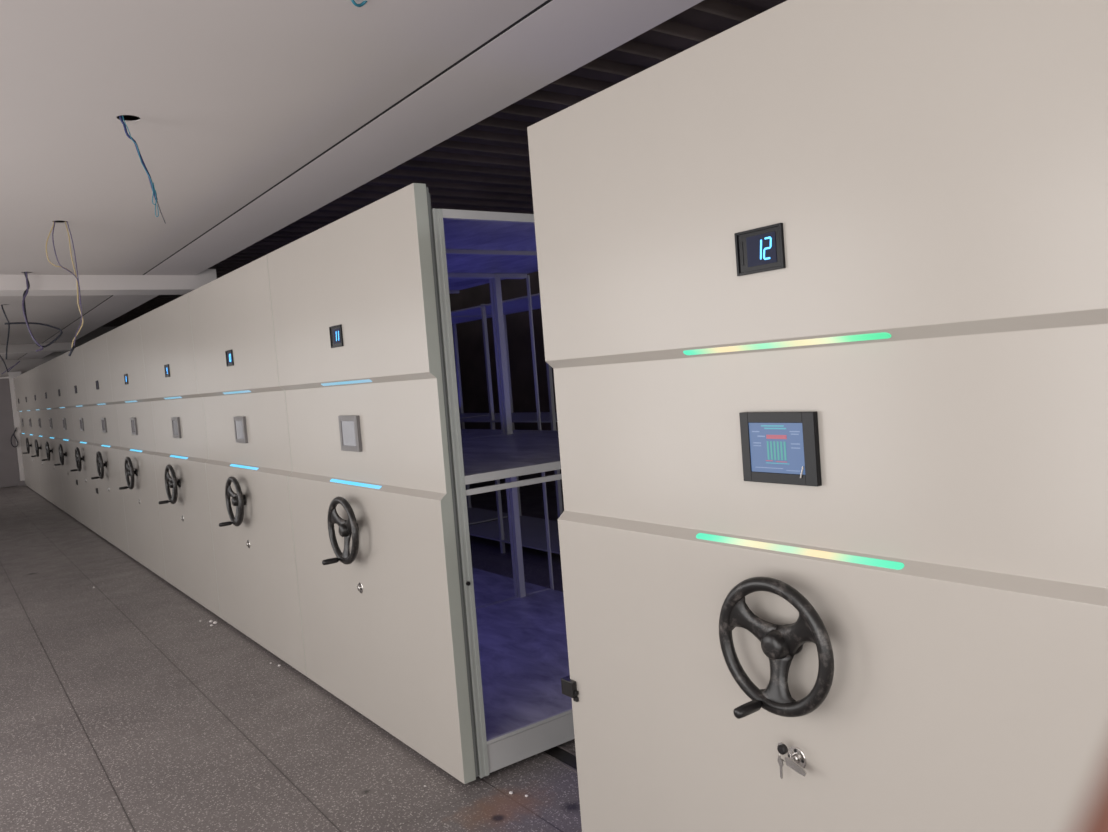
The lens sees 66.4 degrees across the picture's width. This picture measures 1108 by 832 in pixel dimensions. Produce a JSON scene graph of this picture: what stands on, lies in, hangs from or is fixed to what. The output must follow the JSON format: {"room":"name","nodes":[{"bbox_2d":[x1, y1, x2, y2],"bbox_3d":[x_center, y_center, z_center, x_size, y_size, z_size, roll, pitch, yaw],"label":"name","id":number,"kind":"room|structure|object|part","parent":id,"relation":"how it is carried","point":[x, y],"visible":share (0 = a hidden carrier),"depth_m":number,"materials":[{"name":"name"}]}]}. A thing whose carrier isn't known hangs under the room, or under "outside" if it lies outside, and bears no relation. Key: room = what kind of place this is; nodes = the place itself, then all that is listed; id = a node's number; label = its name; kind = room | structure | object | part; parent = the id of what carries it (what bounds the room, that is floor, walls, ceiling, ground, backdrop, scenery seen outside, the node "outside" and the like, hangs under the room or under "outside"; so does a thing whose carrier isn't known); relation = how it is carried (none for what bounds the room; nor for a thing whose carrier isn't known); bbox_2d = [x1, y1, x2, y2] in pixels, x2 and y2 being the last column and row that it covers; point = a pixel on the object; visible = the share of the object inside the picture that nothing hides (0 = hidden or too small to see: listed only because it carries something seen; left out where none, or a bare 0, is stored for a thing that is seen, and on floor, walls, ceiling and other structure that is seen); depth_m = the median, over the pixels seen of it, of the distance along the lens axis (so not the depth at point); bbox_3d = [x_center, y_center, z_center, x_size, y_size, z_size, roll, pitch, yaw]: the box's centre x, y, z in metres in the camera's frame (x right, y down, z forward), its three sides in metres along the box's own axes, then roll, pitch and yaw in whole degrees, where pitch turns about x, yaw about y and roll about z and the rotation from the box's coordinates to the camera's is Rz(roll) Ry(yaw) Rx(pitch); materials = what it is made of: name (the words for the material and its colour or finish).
{"room":"archive storage room","nodes":[
{"label":"archive storage room","id":0,"kind":"room"},
{"bbox_2d":[0,326,118,487],"bbox_3d":[-10.813,-0.315,18.743,8.500,3.450,0.100,-7,4,-36],"label":"wall","id":1,"kind":"structure","parent":0,"point":[24,365],"depth_m":18.38,"materials":[{"name":"paint"}]},
{"bbox_2d":[0,378,19,487],"bbox_3d":[-12.276,0.428,17.565,1.825,2.300,0.048,-7,4,-36],"label":"door","id":2,"kind":"structure","parent":1,"relation":"in","point":[9,469],"depth_m":18.01,"materials":[{"name":"grey paint"}]},
{"bbox_2d":[11,428,17,446],"bbox_3d":[-11.487,0.457,17.999,0.141,0.421,0.029,-7,4,-36],"label":"cable","id":3,"kind":"object","parent":1,"relation":"attached to","point":[16,428],"visible":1,"depth_m":18.00,"materials":[{"name":"black metal"}]},
{"bbox_2d":[8,371,23,480],"bbox_3d":[-11.430,0.272,18.141,0.230,2.440,0.128,-7,4,-36],"label":"trim","id":4,"kind":"structure","parent":1,"relation":"attached to","point":[11,375],"depth_m":18.05,"materials":[{"name":"paint"}]},
{"bbox_2d":[18,480,25,485],"bbox_3d":[-11.354,1.434,18.183,0.285,0.110,0.143,-7,4,-36],"label":"baseboard","id":5,"kind":"structure","parent":1,"relation":"attached to","point":[20,483],"depth_m":18.08,"materials":[{"name":"grey paint"}]},
{"bbox_2d":[0,480,581,831],"bbox_3d":[-3.236,1.413,8.761,8.500,0.100,25.150,-7,4,-36],"label":"floor","id":6,"kind":"structure","parent":0,"point":[122,710],"depth_m":4.08,"materials":[{"name":"grey tile"}]},
{"bbox_2d":[13,375,31,488],"bbox_3d":[-10.281,0.263,17.922,1.688,2.300,1.685,-7,4,-36],"label":"shelving unit","id":7,"kind":"object","parent":6,"relation":"on","point":[17,384],"visible":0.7,"depth_m":17.37,"materials":[{"name":"white paint"}]},
{"bbox_2d":[20,371,40,494],"bbox_3d":[-9.339,0.264,16.520,1.838,2.300,1.685,-7,4,-36],"label":"shelving unit","id":8,"kind":"object","parent":6,"relation":"on","point":[30,418],"visible":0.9,"depth_m":16.00,"materials":[{"name":"white paint"}]},
{"bbox_2d":[28,367,51,502],"bbox_3d":[-8.337,0.259,15.163,1.838,2.300,1.685,-7,4,-36],"label":"shelving unit","id":9,"kind":"object","parent":6,"relation":"on","point":[40,448],"visible":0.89,"depth_m":14.64,"materials":[{"name":"white paint"}]},
{"bbox_2d":[37,361,64,510],"bbox_3d":[-7.335,0.254,13.806,1.838,2.300,1.685,-7,4,-36],"label":"shelving unit","id":10,"kind":"object","parent":6,"relation":"on","point":[52,451],"visible":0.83,"depth_m":13.28,"materials":[{"name":"white paint"}]},
{"bbox_2d":[49,354,81,522],"bbox_3d":[-6.333,0.248,12.449,1.838,2.300,1.685,-7,4,-36],"label":"shelving unit","id":11,"kind":"object","parent":6,"relation":"on","point":[66,439],"visible":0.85,"depth_m":11.92,"materials":[{"name":"white paint"}]},
{"bbox_2d":[63,345,101,536],"bbox_3d":[-5.331,0.243,11.092,1.838,2.300,1.685,-7,4,-36],"label":"shelving unit","id":12,"kind":"object","parent":6,"relation":"on","point":[74,364],"visible":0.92,"depth_m":10.56,"materials":[{"name":"white paint"}]},
{"bbox_2d":[82,333,128,554],"bbox_3d":[-4.329,0.238,9.735,1.838,2.300,1.685,-7,4,-36],"label":"shelving unit","id":13,"kind":"object","parent":6,"relation":"on","point":[107,443],"visible":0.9,"depth_m":9.20,"materials":[{"name":"grey metal"}]},
{"bbox_2d":[106,317,166,580],"bbox_3d":[-3.327,0.233,8.377,1.838,2.300,1.685,-7,4,-36],"label":"shelving unit","id":14,"kind":"object","parent":6,"relation":"on","point":[137,450],"visible":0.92,"depth_m":7.83,"materials":[{"name":"white paint"}]},
{"bbox_3d":[-3.942,0.096,7.928,0.001,0.114,0.152,-7,4,-36],"label":"screen glass","id":15,"kind":"part","parent":14,"relation":"part of","materials":[{"name":"grey glass"}]},
{"bbox_2d":[139,293,220,617],"bbox_3d":[-2.325,0.227,7.020,1.838,2.300,1.685,-7,4,-36],"label":"shelving unit","id":16,"kind":"object","parent":6,"relation":"on","point":[181,456],"visible":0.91,"depth_m":6.45,"materials":[{"name":"white paint"}]},
{"bbox_3d":[-3.007,0.666,6.538,0.092,0.026,0.026,-7,4,-36],"label":"crank handle","id":17,"kind":"part","parent":16,"relation":"part of","materials":[{"name":"black plastic"}]},
{"bbox_3d":[-2.939,0.090,6.571,0.001,0.114,0.152,-7,4,-36],"label":"screen glass","id":18,"kind":"part","parent":16,"relation":"part of","materials":[{"name":"grey glass"}]},
{"bbox_2d":[93,587,527,796],"bbox_3d":[-2.022,1.444,5.282,0.308,0.020,5.750,-7,4,-41],"label":"crumbs","id":19,"kind":"object","parent":6,"relation":"on","point":[214,622],"visible":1,"depth_m":5.38,"materials":[{"name":"paint"}]},
{"bbox_2d":[188,255,551,675],"bbox_3d":[-1.322,0.222,5.663,1.838,2.300,1.685,-7,4,-36],"label":"shelving unit","id":20,"kind":"object","parent":6,"relation":"on","point":[249,464],"visible":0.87,"depth_m":5.14,"materials":[{"name":"white paint"}]},
{"bbox_3d":[-2.005,0.660,5.181,0.092,0.026,0.026,-7,4,-36],"label":"crank handle","id":21,"kind":"part","parent":20,"relation":"part of","materials":[{"name":"black plastic"}]},
{"bbox_3d":[-1.937,0.085,5.213,0.001,0.114,0.152,-7,4,-36],"label":"screen glass","id":22,"kind":"part","parent":20,"relation":"part of","materials":[{"name":"grey glass"}]},
{"bbox_3d":[-1.912,0.281,5.228,0.052,2.280,1.683,-7,4,-36],"label":"panel","id":23,"kind":"part","parent":20,"relation":"part of","materials":[{"name":"beige metal"}]},
{"bbox_3d":[-1.307,-0.829,5.679,1.538,0.020,0.020,-7,4,-36],"label":"frame","id":24,"kind":"part","parent":20,"relation":"part of","materials":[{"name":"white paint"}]},
{"bbox_3d":[-0.816,-0.832,5.013,1.538,0.033,0.027,-7,4,-36],"label":"frame","id":25,"kind":"part","parent":20,"relation":"part of","materials":[{"name":"white paint"}]},
{"bbox_3d":[-0.306,0.150,5.389,0.040,2.080,0.030,-7,4,-36],"label":"post","id":26,"kind":"part","parent":20,"relation":"part of","materials":[{"name":"metal"}]},
{"bbox_3d":[-0.095,0.126,5.532,0.010,2.080,0.008,-7,4,-36],"label":"post","id":27,"kind":"part","parent":20,"relation":"part of","materials":[{"name":"grey metal"}]},
{"bbox_2d":[267,183,574,783],"bbox_3d":[-0.318,0.217,4.303,1.838,2.300,1.694,-7,4,-36],"label":"shelving unit","id":28,"kind":"object","parent":6,"relation":"on","point":[393,629],"visible":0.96,"depth_m":3.65,"materials":[{"name":"grey metal"}]},
{"bbox_3d":[-1.003,0.655,3.823,0.092,0.026,0.026,-7,4,-36],"label":"crank handle","id":29,"kind":"part","parent":28,"relation":"part of","materials":[{"name":"black plastic"}]},
{"bbox_3d":[-0.935,0.080,3.856,0.001,0.114,0.152,-7,4,-36],"label":"screen glass","id":30,"kind":"part","parent":28,"relation":"part of","materials":[{"name":"grey glass"}]},
{"bbox_3d":[-0.910,0.276,3.871,0.052,2.280,1.683,-7,4,-36],"label":"panel","id":31,"kind":"part","parent":28,"relation":"part of","materials":[{"name":"beige metal"}]},
{"bbox_3d":[-0.364,0.313,3.249,0.040,2.192,0.037,-7,4,-36],"label":"post","id":32,"kind":"part","parent":28,"relation":"part of","materials":[{"name":"grey metal"}]},
{"bbox_3d":[-0.796,-0.832,4.987,1.538,0.033,0.027,-7,4,-36],"label":"frame","id":33,"kind":"part","parent":28,"relation":"part of","materials":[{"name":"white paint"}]},
{"bbox_3d":[0.186,-0.837,3.656,1.538,0.033,0.027,-7,4,-36],"label":"frame","id":34,"kind":"part","parent":28,"relation":"part of","materials":[{"name":"white paint"}]},
{"bbox_3d":[-0.305,-0.834,4.322,1.538,0.020,0.020,-7,4,-36],"label":"frame","id":35,"kind":"part","parent":28,"relation":"part of","materials":[{"name":"white paint"}]},
{"bbox_3d":[-0.283,0.150,5.359,0.040,2.080,0.030,-7,4,-36],"label":"post","id":36,"kind":"part","parent":28,"relation":"part of","materials":[{"name":"metal"}]},
{"bbox_3d":[0.271,0.224,3.709,1.538,0.022,0.012,-7,4,-36],"label":"rail","id":37,"kind":"part","parent":28,"relation":"part of","materials":[{"name":"grey metal"}]},
{"bbox_3d":[-0.085,0.126,5.519,0.010,2.080,0.008,-7,4,-36],"label":"post","id":38,"kind":"part","parent":28,"relation":"part of","materials":[{"name":"grey metal"}]},
{"bbox_2d":[451,315,507,524],"bbox_3d":[-1.343,0.087,9.201,0.840,2.200,1.830,-7,4,-36],"label":"storage rack","id":39,"kind":"object","parent":6,"relation":"on","point":[475,515],"visible":0.12,"depth_m":9.05,"materials":[{"name":"grey metal"}]},
{"bbox_3d":[-1.023,0.050,9.438,0.030,2.200,0.030,-7,4,-36],"label":"post","id":40,"kind":"part","parent":39,"relation":"part of","materials":[{"name":"grey metal"}]},
{"bbox_2d":[451,315,491,323],"bbox_3d":[-1.427,-0.991,9.143,0.840,0.014,1.800,-7,4,-36],"label":"shelf","id":41,"kind":"object","parent":39,"relation":"attached to","point":[455,319],"depth_m":8.71,"materials":[{"name":"grey metal"}]},
{"bbox_2d":[459,413,499,417],"bbox_3d":[-1.349,0.015,9.197,0.840,0.014,1.800,-7,4,-36],"label":"shelf","id":42,"kind":"object","parent":39,"relation":"attached to","point":[462,415],"depth_m":8.78,"materials":[{"name":"grey metal"}]},
{"bbox_2d":[467,507,507,524],"bbox_3d":[-1.267,1.070,9.254,0.840,0.014,1.800,-7,4,-36],"label":"shelf","id":43,"kind":"object","parent":39,"relation":"attached to","point":[475,515],"depth_m":8.85,"materials":[{"name":"grey metal"}]},
{"bbox_2d":[451,293,562,553],"bbox_3d":[-0.215,0.081,7.673,0.840,2.200,1.830,-7,4,-36],"label":"storage rack","id":44,"kind":"object","parent":6,"relation":"on","point":[533,530],"visible":0.32,"depth_m":7.48,"materials":[{"name":"grey metal"}]},
{"bbox_3d":[-0.535,0.119,7.436,0.030,2.200,0.030,-7,4,-36],"label":"post","id":45,"kind":"part","parent":44,"relation":"part of","materials":[{"name":"grey metal"}]},
{"bbox_2d":[451,293,540,315],"bbox_3d":[-0.298,-0.997,7.615,0.840,0.014,1.800,-7,4,-36],"label":"shelf","id":46,"kind":"object","parent":44,"relation":"attached to","point":[520,304],"depth_m":7.62,"materials":[{"name":"grey metal"}]},
{"bbox_2d":[460,412,556,422],"bbox_3d":[-0.220,0.009,7.669,0.840,0.014,1.800,-7,4,-36],"label":"shelf","id":47,"kind":"object","parent":44,"relation":"attached to","point":[522,416],"depth_m":7.61,"materials":[{"name":"grey metal"}]},
{"bbox_3d":[-0.429,0.047,8.633,0.030,2.200,0.030,-7,4,-36],"label":"post","id":48,"kind":"part","parent":44,"relation":"part of","materials":[{"name":"grey metal"}]},
{"bbox_2d":[469,515,559,553],"bbox_3d":[-0.139,1.064,7.725,0.840,0.014,1.800,-7,4,-36],"label":"shelf","id":49,"kind":"object","parent":44,"relation":"attached to","point":[533,530],"depth_m":7.79,"materials":[{"name":"grey metal"}]},
{"bbox_3d":[0.000,0.116,6.712,0.030,2.200,0.030,-7,4,-36],"label":"post","id":50,"kind":"part","parent":44,"relation":"part of","materials":[{"name":"grey metal"}]},
{"bbox_2d":[541,745,576,772],"bbox_3d":[-3.621,1.409,8.415,0.101,0.003,24.850,-7,4,-36],"label":"trim","id":51,"kind":"structure","parent":6,"relation":"attached to","point":[560,746],"depth_m":3.45,"materials":[{"name":"grey metal"}]},
{"bbox_2d":[543,746,576,768],"bbox_3d":[-3.621,1.410,8.415,0.065,0.002,24.850,-7,4,-36],"label":"rail","id":52,"kind":"object","parent":6,"relation":"in","point":[558,753],"depth_m":3.46,"materials":[{"name":"metal"}]},
{"bbox_2d":[527,0,1107,831],"bbox_3d":[1.110,0.209,2.369,1.838,2.300,1.708,-7,4,-36],"label":"shelving unit","id":53,"kind":"object","parent":6,"relation":"on","point":[823,284],"visible":1,"depth_m":1.76,"materials":[{"name":"grey metal"}]},
{"bbox_3d":[0.435,0.647,1.877,0.092,0.026,0.026,-7,4,-36],"label":"crank handle","id":54,"kind":"part","parent":53,"relation":"part of","materials":[{"name":"black plastic"}]},
{"bbox_2d":[0,0,703,359],"bbox_3d":[-5.272,-1.112,7.206,3.872,0.006,25.050,-7,4,-36],"label":"ceiling","id":55,"kind":"structure","parent":0,"point":[230,99],"depth_m":3.34,"materials":[{"name":"paint"}]},
{"bbox_2d":[1,305,9,358],"bbox_3d":[-5.718,-0.896,8.834,0.072,0.609,0.014,-7,4,-36],"label":"hanging wire","id":56,"kind":"object","parent":55,"relation":"hanging from","point":[1,305],"visible":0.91,"depth_m":8.84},
{"bbox_2d":[0,355,19,373],"bbox_3d":[-6.928,-0.865,10.675,0.293,0.680,0.014,-7,4,-36],"label":"hanging wire","id":57,"kind":"object","parent":55,"relation":"hanging from","point":[0,355],"visible":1,"depth_m":10.68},
{"bbox_2d":[4,272,62,351],"bbox_3d":[-4.260,-0.868,6.909,0.403,0.689,0.045,-7,4,-36],"label":"wire","id":58,"kind":"object","parent":55,"relation":"hanging from","point":[25,293],"visible":0.91,"depth_m":6.89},
{"bbox_2d":[0,342,71,353],"bbox_3d":[-9.947,-1.050,13.543,3.872,0.188,0.400,-7,4,-36],"label":"trim","id":59,"kind":"structure","parent":55,"relation":"attached to","point":[55,347],"depth_m":14.22,"materials":[{"name":"paint"}]},
{"bbox_2d":[46,221,83,355],"bbox_3d":[-2.963,-0.788,5.128,0.162,0.855,0.041,-7,4,-36],"label":"hanging wire","id":60,"kind":"object","parent":55,"relation":"hanging from","point":[53,226],"visible":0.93,"depth_m":5.15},
{"bbox_2d":[0,269,216,295],"bbox_3d":[-4.891,-1.085,6.853,4.060,0.188,0.410,-7,4,-36],"label":"ceiling beam","id":61,"kind":"structure","parent":55,"relation":"attached to","point":[10,285],"depth_m":7.38,"materials":[{"name":"paint"}]},
{"bbox_2d":[119,115,165,223],"bbox_3d":[-1.650,-1.000,3.385,0.140,0.451,0.024,-7,4,-36],"label":"hanging wire","id":62,"kind":"object","parent":55,"relation":"hanging from","point":[120,116],"visible":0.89,"depth_m":3.38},
{"bbox_2d":[351,0,366,6],"bbox_3d":[-0.576,-1.231,2.482,0.063,0.060,0.019,-7,4,-36],"label":"wire","id":63,"kind":"object","parent":55,"relation":"hanging from","point":[352,1],"visible":1,"depth_m":2.48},
{"bbox_2d":[3,0,786,326],"bbox_3d":[-3.439,-2.042,8.489,8.500,0.140,25.170,-7,4,-36],"label":"ceiling","id":64,"kind":"structure","parent":0,"point":[485,166],"depth_m":6.78,"materials":[{"name":"black metal"}]},
{"bbox_2d":[449,271,562,487],"bbox_3d":[0.100,-0.757,11.171,0.100,3.450,25.050,-7,4,-36],"label":"wall","id":65,"kind":"structure","parent":0,"point":[470,340],"depth_m":12.04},
{"bbox_2d":[1074,758,1107,831],"bbox_3d":[0.066,0.174,-0.022,0.130,0.352,0.184,-7,4,-36],"label":"hand","id":66,"kind":"object","parent":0,"point":[1094,818],"visible":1,"depth_m":0.04}
]}

